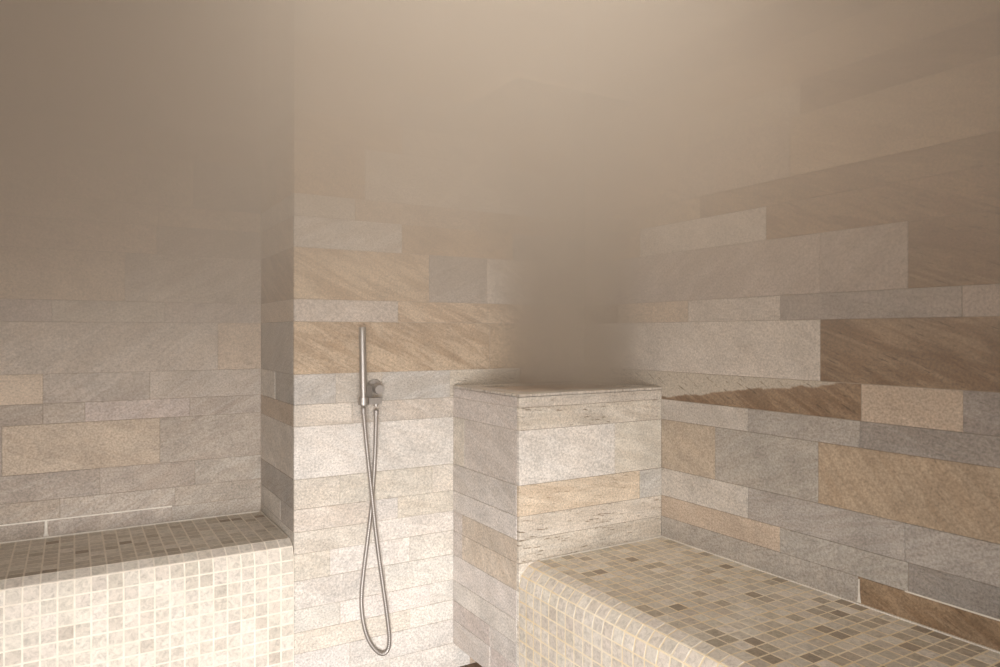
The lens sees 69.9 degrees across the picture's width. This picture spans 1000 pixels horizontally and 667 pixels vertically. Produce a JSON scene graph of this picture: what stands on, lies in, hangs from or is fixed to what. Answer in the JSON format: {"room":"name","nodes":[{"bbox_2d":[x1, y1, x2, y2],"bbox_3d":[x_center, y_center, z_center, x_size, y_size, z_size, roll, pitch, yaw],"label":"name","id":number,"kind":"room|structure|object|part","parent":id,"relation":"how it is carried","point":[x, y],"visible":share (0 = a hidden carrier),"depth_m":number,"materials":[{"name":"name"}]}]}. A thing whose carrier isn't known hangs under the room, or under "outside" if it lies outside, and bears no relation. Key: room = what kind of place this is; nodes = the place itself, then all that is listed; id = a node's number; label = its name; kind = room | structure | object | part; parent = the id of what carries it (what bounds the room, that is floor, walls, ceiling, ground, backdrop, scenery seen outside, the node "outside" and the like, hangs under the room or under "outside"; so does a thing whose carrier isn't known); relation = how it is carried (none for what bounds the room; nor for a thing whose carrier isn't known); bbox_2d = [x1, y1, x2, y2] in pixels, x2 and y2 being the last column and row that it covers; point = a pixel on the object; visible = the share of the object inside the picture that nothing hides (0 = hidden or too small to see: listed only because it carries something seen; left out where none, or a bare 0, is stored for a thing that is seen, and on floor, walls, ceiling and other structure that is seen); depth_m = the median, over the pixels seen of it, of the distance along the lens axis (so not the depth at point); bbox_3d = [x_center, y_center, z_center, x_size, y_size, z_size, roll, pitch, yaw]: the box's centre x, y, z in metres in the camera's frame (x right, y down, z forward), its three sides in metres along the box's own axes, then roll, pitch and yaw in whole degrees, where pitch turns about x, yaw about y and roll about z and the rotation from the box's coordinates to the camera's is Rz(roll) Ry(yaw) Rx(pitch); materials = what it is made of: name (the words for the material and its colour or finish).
{"room":"spa","nodes":[
{"label":"spa","id":0,"kind":"room"},
{"bbox_2d":[0,0,260,541],"bbox_3d":[-1.870,-0.025,2.341,2.290,2.600,0.102,0,0,-31],"label":"wall","id":1,"kind":"structure","parent":0,"point":[130,130],"depth_m":2.59,"materials":[{"name":"stone"}]},
{"bbox_2d":[261,0,296,545],"bbox_3d":[-0.808,-0.025,2.697,0.101,2.600,0.580,0,0,-31],"label":"wall return","id":2,"kind":"object","parent":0,"point":[277,321],"visible":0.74,"depth_m":2.62,"materials":[{"name":"stone"}]},
{"bbox_2d":[293,0,583,666],"bbox_3d":[-0.150,-0.025,2.795,1.326,2.600,0.101,0,0,-31],"label":"wall","id":3,"kind":"structure","parent":0,"point":[438,145],"depth_m":2.63,"materials":[{"name":"stone"}]},
{"bbox_2d":[358,379,383,405],"bbox_3d":[-0.455,0.210,2.516,0.101,0.095,0.065,0,0,-31],"label":"holder","id":4,"kind":"object","parent":3,"relation":"attached to","point":[374,385],"visible":0.98,"depth_m":2.50,"materials":[{"name":"metal"}]},
{"bbox_3d":[-0.435,0.197,2.529,0.033,0.033,0.050,0,0,-31],"label":"knob","id":5,"kind":"part","parent":4,"relation":"part of","materials":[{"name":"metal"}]},
{"bbox_2d":[359,327,390,655],"bbox_3d":[-0.442,0.564,2.526,0.130,1.174,0.058,0,0,-31],"label":"shower","id":6,"kind":"object","parent":3,"relation":"attached to","point":[362,330],"visible":1,"depth_m":2.52,"materials":[{"name":"metal"}]},
{"bbox_3d":[-0.477,0.126,2.486,0.030,0.253,0.025,0,0,-31],"label":"handle","id":7,"kind":"part","parent":6,"relation":"part of","materials":[{"name":"metal"}]},
{"bbox_2d":[460,662,481,666],"bbox_3d":[-0.185,1.325,0.716,3.517,0.100,4.619,0,0,-31],"label":"floor","id":8,"kind":"structure","parent":0,"point":[475,664],"depth_m":2.75,"materials":[{"name":"stone"}]},
{"bbox_2d":[0,510,293,666],"bbox_3d":[-1.716,0.988,2.084,2.087,0.575,0.497,0,0,-31],"label":"tiled bench","id":9,"kind":"object","parent":8,"relation":"on","point":[212,591],"visible":1,"depth_m":2.24,"materials":[{"name":"tile"}]},
{"bbox_3d":[-1.732,0.706,2.109,2.087,0.004,0.437,0,0,-31],"label":"seat","id":10,"kind":"part","parent":9,"relation":"part of","materials":[{"name":"tile"}]},
{"bbox_2d":[453,380,661,666],"bbox_3d":[0.209,0.737,2.678,0.626,1.077,0.467,0,0,-31],"label":"pedestal","id":11,"kind":"object","parent":8,"relation":"on","point":[541,470],"visible":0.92,"depth_m":2.48,"materials":[{"name":"stone"}]},
{"bbox_2d":[491,383,614,391],"bbox_3d":[0.214,0.221,2.699,0.591,0.033,0.432,0,0,-31],"label":"basin","id":12,"kind":"object","parent":11,"relation":"in","point":[505,387],"depth_m":2.70,"materials":[{"name":"grey stone"}]},
{"bbox_2d":[519,536,999,666],"bbox_3d":[0.957,1.010,1.427,0.625,0.530,2.448,0,0,-31],"label":"tiled bench","id":13,"kind":"object","parent":8,"relation":"on","point":[659,601],"visible":1,"depth_m":1.95,"materials":[{"name":"tile"}]},
{"bbox_2d":[507,0,619,21],"bbox_3d":[-0.364,-1.375,1.016,3.517,0.100,3.919,0,0,-31],"label":"ceiling","id":14,"kind":"structure","parent":0,"point":[580,10],"depth_m":2.90,"materials":[{"name":"paint"}]},
{"bbox_2d":[584,0,999,650],"bbox_3d":[1.211,-0.025,1.729,0.122,2.600,3.327,0,0,-31],"label":"wall","id":15,"kind":"structure","parent":0,"point":[792,207],"depth_m":2.11,"materials":[{"name":"stone"}]}
]}

